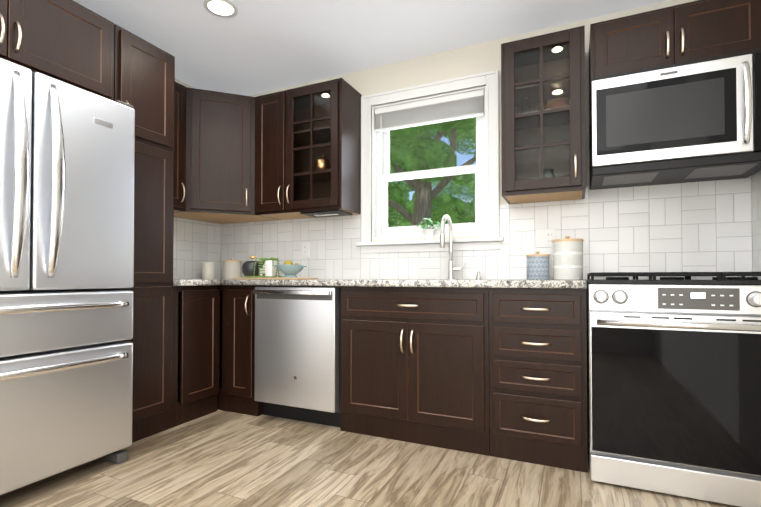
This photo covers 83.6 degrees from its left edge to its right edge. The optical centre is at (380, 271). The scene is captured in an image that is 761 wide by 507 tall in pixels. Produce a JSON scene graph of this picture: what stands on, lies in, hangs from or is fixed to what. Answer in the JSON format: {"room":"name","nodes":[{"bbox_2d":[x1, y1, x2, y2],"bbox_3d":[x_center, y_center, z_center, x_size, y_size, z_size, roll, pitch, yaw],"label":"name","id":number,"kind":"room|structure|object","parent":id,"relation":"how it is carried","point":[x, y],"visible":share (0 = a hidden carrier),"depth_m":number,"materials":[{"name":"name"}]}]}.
{"room":"kitchen","nodes":[
{"label":"kitchen","id":0,"kind":"room"},
{"bbox_2d":[175,79,217,223],"bbox_3d":[-2.471,-0.297,1.655,0.150,2.500,4.750,0,-1,24],"label":"wall","id":1,"kind":"structure","parent":0,"point":[182,83],"depth_m":3.43,"materials":[{"name":"beige paint"}]},
{"bbox_2d":[0,0,113,100],"bbox_3d":[-1.891,-1.132,1.981,0.643,0.440,0.965,0,-1,24],"label":"upper cabinet","id":2,"kind":"object","parent":1,"relation":"attached to","point":[70,42],"visible":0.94,"depth_m":2.06,"materials":[{"name":"brown wood"}]},
{"bbox_2d":[174,82,185,212],"bbox_3d":[-1.592,-0.885,2.979,0.358,0.905,0.331,0,-1,24],"label":"upper cabinet","id":3,"kind":"object","parent":1,"relation":"attached to","point":[179,144],"visible":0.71,"depth_m":3.01,"materials":[{"name":"brown wood"}]},
{"bbox_2d":[173,217,220,278],"bbox_3d":[-1.622,-0.182,3.332,0.006,0.488,0.978,0,-1,24],"label":"backsplash","id":4,"kind":"structure","parent":1,"relation":"attached to","point":[196,243],"depth_m":3.51,"materials":[{"name":"tile"}]},
{"bbox_2d":[0,410,738,506],"bbox_3d":[-0.678,0.992,0.904,4.020,0.100,4.900,0,-1,24],"label":"floor","id":5,"kind":"structure","parent":0,"point":[219,458],"depth_m":1.98,"materials":[{"name":"brown wood"}]},
{"bbox_2d":[0,58,134,495],"bbox_3d":[-1.771,0.049,1.917,0.836,1.816,0.909,0,-1,24],"label":"refrigerator","id":6,"kind":"object","parent":5,"relation":"on","point":[67,160],"visible":1,"depth_m":1.87,"materials":[{"name":"grey metal"}]},
{"bbox_2d":[114,24,174,442],"bbox_3d":[-1.610,-0.188,2.585,0.643,2.310,0.378,0,-1,24],"label":"pantry","id":7,"kind":"object","parent":5,"relation":"on","point":[144,78],"visible":0.42,"depth_m":2.49,"materials":[{"name":"brown wood"}]},
{"bbox_2d":[172,285,219,427],"bbox_3d":[-1.471,0.534,2.920,0.610,0.875,0.366,0,-1,24],"label":"base cabinet","id":8,"kind":"object","parent":5,"relation":"on","point":[196,323],"visible":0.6,"depth_m":2.79,"materials":[{"name":"brown wood"}]},
{"bbox_2d":[217,285,262,415],"bbox_3d":[-1.131,0.539,3.288,0.925,0.875,0.643,0,-1,24],"label":"base cabinet","id":9,"kind":"object","parent":5,"relation":"on","point":[236,394],"visible":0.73,"depth_m":2.91,"materials":[{"name":"brown wood"}]},
{"bbox_2d":[173,279,586,288],"bbox_3d":[-0.296,0.073,2.730,2.910,0.038,0.978,0,-1,24],"label":"countertop","id":10,"kind":"structure","parent":9,"relation":"on","point":[573,284],"depth_m":2.40,"materials":[{"name":"stone"}]},
{"bbox_2d":[202,262,215,278],"bbox_3d":[-1.389,-0.005,3.439,0.107,0.137,0.107,0,-1,24],"label":"canister","id":11,"kind":"object","parent":10,"relation":"on","point":[208,270],"visible":1,"depth_m":3.40,"materials":[{"name":"beige ceramic"}]},
{"bbox_2d":[222,258,241,278],"bbox_3d":[-1.204,-0.022,3.448,0.151,0.172,0.151,0,-1,24],"label":"canister","id":12,"kind":"object","parent":10,"relation":"on","point":[231,268],"visible":0.9,"depth_m":3.39,"materials":[{"name":"beige ceramic"}]},
{"bbox_2d":[230,278,317,278],"bbox_3d":[-0.777,0.053,3.105,0.610,0.012,0.240,0,-1,24],"label":"board","id":13,"kind":"object","parent":10,"relation":"on","point":[273,278],"visible":1,"depth_m":2.98,"materials":[{"name":"brown wood"}]},
{"bbox_2d":[242,254,259,277],"bbox_3d":[-0.962,-0.040,3.196,0.154,0.175,0.154,0,-1,-4],"label":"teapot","id":14,"kind":"object","parent":13,"relation":"on","point":[248,268],"visible":0.79,"depth_m":3.14,"materials":[{"name":"grey metal"}]},
{"bbox_2d":[242,257,283,277],"bbox_3d":[-0.856,-0.028,3.145,0.223,0.150,0.233,0,-1,24],"label":"cow","id":15,"kind":"object","parent":13,"relation":"on","point":[267,268],"visible":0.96,"depth_m":3.08,"materials":[{"name":"ceramic"}]},
{"bbox_2d":[274,260,306,277],"bbox_3d":[-0.643,-0.017,3.045,0.246,0.124,0.196,0,-1,13],"label":"bowl","id":16,"kind":"object","parent":13,"relation":"on","point":[288,268],"visible":1,"depth_m":3.00,"materials":[{"name":"teal ceramic"}]},
{"bbox_2d":[440,215,466,279],"bbox_3d":[0.465,-0.155,2.731,0.131,0.417,0.243,0,-1,24],"label":"faucet","id":17,"kind":"object","parent":10,"relation":"on","point":[451,268],"visible":1,"depth_m":2.81,"materials":[{"name":"silver metal"}]},
{"bbox_2d":[476,270,480,279],"bbox_3d":[0.630,0.023,2.744,0.034,0.060,0.058,0,-1,24],"label":"soap dispenser","id":18,"kind":"object","parent":10,"relation":"on","point":[478,276],"visible":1,"depth_m":2.74,"materials":[{"name":"silver metal"}]},
{"bbox_2d":[526,251,549,279],"bbox_3d":[0.923,-0.035,2.498,0.132,0.169,0.132,0,-1,24],"label":"canister","id":19,"kind":"object","parent":10,"relation":"on","point":[537,266],"visible":1,"depth_m":2.44,"materials":[{"name":"blue ceramic"}]},
{"bbox_2d":[552,236,583,279],"bbox_3d":[1.070,-0.077,2.432,0.165,0.251,0.165,0,-1,24],"label":"patterned canister","id":20,"kind":"object","parent":10,"relation":"on","point":[567,258],"visible":1,"depth_m":2.37,"materials":[{"name":"white ceramic"}]},
{"bbox_2d":[253,286,340,426],"bbox_3d":[-0.436,0.538,2.945,0.612,0.868,0.652,0,-1,24],"label":"dishwasher","id":21,"kind":"object","parent":5,"relation":"on","point":[298,353],"visible":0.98,"depth_m":2.67,"materials":[{"name":"grey metal"}]},
{"bbox_2d":[340,286,489,455],"bbox_3d":[0.272,0.530,2.650,0.888,0.875,0.643,0,-1,24],"label":"base cabinet","id":22,"kind":"object","parent":5,"relation":"on","point":[414,364],"visible":0.9,"depth_m":2.37,"materials":[{"name":"brown wood"}]},
{"bbox_2d":[489,288,587,472],"bbox_3d":[0.888,0.526,2.370,0.458,0.875,0.643,0,-1,24],"label":"drawers","id":23,"kind":"object","parent":5,"relation":"on","point":[538,371],"visible":0.98,"depth_m":2.11,"materials":[{"name":"brown wood"}]},
{"bbox_2d":[586,272,760,506],"bbox_3d":[1.419,0.482,2.054,0.758,0.953,0.745,0,-1,24],"label":"range","id":24,"kind":"object","parent":5,"relation":"on","point":[673,385],"visible":1,"depth_m":1.79,"materials":[{"name":"silver metal"}]},
{"bbox_2d":[73,0,669,95],"bbox_3d":[-0.678,-1.608,0.942,4.020,0.100,4.900,0,-1,24],"label":"ceiling","id":25,"kind":"structure","parent":0,"point":[252,47],"depth_m":2.70,"materials":[{"name":"white paint"}]},
{"bbox_2d":[203,0,237,17],"bbox_3d":[-0.927,-1.530,2.471,0.188,0.010,0.188,0,-1,24],"label":"recessed light","id":26,"kind":"object","parent":25,"relation":"in","point":[224,7],"visible":1,"depth_m":2.47,"materials":[{"name":"white paint"}]},
{"bbox_2d":[250,0,752,279],"bbox_3d":[0.304,-0.276,3.085,4.020,2.500,0.150,0,-1,24],"label":"wall","id":27,"kind":"structure","parent":0,"point":[463,61],"depth_m":2.91,"materials":[{"name":"beige paint"}]},
{"bbox_2d":[174,87,277,223],"bbox_3d":[-1.259,-0.879,3.367,0.643,0.905,0.643,0,-1,24],"label":"upper cabinet","id":28,"kind":"object","parent":27,"relation":"attached to","point":[220,162],"visible":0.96,"depth_m":3.16,"materials":[{"name":"brown wood"}]},
{"bbox_2d":[255,78,361,219],"bbox_3d":[-0.560,-0.871,3.205,0.757,0.927,0.358,0,-1,24],"label":"upper cabinet","id":29,"kind":"object","parent":27,"relation":"attached to","point":[299,131],"visible":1,"depth_m":3.12,"materials":[{"name":"brown wood"}]},
{"bbox_2d":[314,154,330,170],"bbox_3d":[-0.435,-0.799,3.182,0.130,0.156,0.130,0,-1,24],"label":"teapot","id":30,"kind":"object","parent":29,"relation":"in","point":[317,162],"depth_m":3.13,"materials":[{"name":"gold metal"}]},
{"bbox_2d":[356,237,503,252],"bbox_3d":[0.321,-0.177,2.993,1.065,0.080,0.109,0,-1,24],"label":"window sill","id":31,"kind":"structure","parent":27,"relation":"attached to","point":[470,244],"depth_m":2.96,"materials":[{"name":"white paint"}]},
{"bbox_2d":[416,218,440,239],"bbox_3d":[0.343,-0.297,2.988,0.193,0.157,0.168,0,-1,24],"label":"potted plant","id":32,"kind":"object","parent":31,"relation":"on","point":[429,233],"visible":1,"depth_m":2.96,"materials":[{"name":"white plastic"}]},
{"bbox_2d":[361,70,499,241],"bbox_3d":[0.347,-0.765,3.059,1.009,1.097,0.176,0,-1,24],"label":"window","id":33,"kind":"structure","parent":27,"relation":"in","point":[485,168],"depth_m":3.01,"materials":[{"name":"white paint"}]},
{"bbox_2d":[375,89,484,221],"bbox_3d":[0.332,-0.792,3.027,0.807,0.850,0.046,0,-1,24],"label":"window blind","id":34,"kind":"object","parent":33,"relation":"attached to","point":[465,105],"visible":0.98,"depth_m":3.01,"materials":[{"name":"white fabric"}]},
{"bbox_2d":[221,176,751,279],"bbox_3d":[0.272,-0.037,3.010,3.704,0.920,0.006,0,-1,24],"label":"backsplash","id":35,"kind":"structure","parent":27,"relation":"attached to","point":[703,226],"depth_m":2.57,"materials":[{"name":"tile"}]},
{"bbox_2d":[302,242,308,256],"bbox_3d":[-0.601,-0.171,3.400,0.072,0.116,0.008,0,-1,24],"label":"electrical outlet","id":36,"kind":"object","parent":35,"relation":"attached to","point":[305,249],"visible":1,"depth_m":3.40,"materials":[{"name":"white plastic"}]},
{"bbox_2d":[536,228,555,247],"bbox_3d":[1.033,-0.207,2.656,0.118,0.116,0.012,0,-1,24],"label":"outlet","id":37,"kind":"object","parent":35,"relation":"attached to","point":[545,237],"visible":1,"depth_m":2.66,"materials":[{"name":"white plastic"}]},
{"bbox_2d":[501,25,585,203],"bbox_3d":[0.961,-0.887,2.514,0.443,0.895,0.358,0,-1,24],"label":"upper cabinet","id":38,"kind":"object","parent":27,"relation":"attached to","point":[540,71],"visible":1,"depth_m":2.46,"materials":[{"name":"brown wood"}]},
{"bbox_2d":[522,97,529,111],"bbox_3d":[0.881,-0.989,2.575,0.048,0.127,0.048,0,-1,24],"label":"decorative bottle","id":39,"kind":"object","parent":38,"relation":"in","point":[526,105],"depth_m":2.58,"materials":[{"name":"clear glass"}]},
{"bbox_2d":[543,169,555,177],"bbox_3d":[0.986,-0.527,2.510,0.086,0.142,0.086,0,-1,24],"label":"decorative jar","id":40,"kind":"object","parent":38,"relation":"in","point":[546,170],"depth_m":2.52,"materials":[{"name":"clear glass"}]},
{"bbox_2d":[544,98,569,108],"bbox_3d":[1.045,-0.960,2.500,0.156,0.067,0.156,0,-1,24],"label":"bowls","id":41,"kind":"object","parent":38,"relation":"in","point":[560,102],"depth_m":2.45,"materials":[{"name":"brown wood"}]},
{"bbox_2d":[589,0,760,99],"bbox_3d":[1.530,-1.176,2.260,0.752,0.325,0.358,0,-1,24],"label":"upper cabinet","id":42,"kind":"object","parent":27,"relation":"attached to","point":[692,31],"visible":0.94,"depth_m":2.13,"materials":[{"name":"brown wood"}]},
{"bbox_2d":[589,49,760,189],"bbox_3d":[1.509,-0.752,2.206,0.752,0.517,0.457,0,-1,24],"label":"microwave","id":43,"kind":"object","parent":42,"relation":"attached to","point":[699,120],"visible":1,"depth_m":2.06,"materials":[{"name":"silver metal"}]},
{"bbox_3d":[1.052,-0.321,0.054,0.150,2.500,4.750,0,-1,24],"label":"wall","id":44,"kind":"structure","parent":0,"visible":0},
{"bbox_2d":[751,170,760,279],"bbox_3d":[1.800,-0.054,1.887,0.006,0.920,0.772,0,-1,24],"label":"backsplash","id":45,"kind":"structure","parent":44,"relation":"attached to","point":[756,216],"depth_m":2.19,"materials":[{"name":"tile"}]},
{"label":"outside","id":46,"kind":"structure","parent":0,"visible":0},
{"bbox_3d":[13.186,2.558,35.885,80.000,0.200,69.400,0,-1,24],"label":"ground","id":47,"kind":"structure","parent":46,"visible":0},
{"bbox_2d":[388,117,475,226],"bbox_3d":[2.172,-2.800,20.645,25.210,10.970,23.423,0,-1,24],"label":"tree","id":48,"kind":"object","parent":47,"relation":"on","point":[412,212],"depth_m":11.54,"materials":[{"name":"green plant"}]}
]}

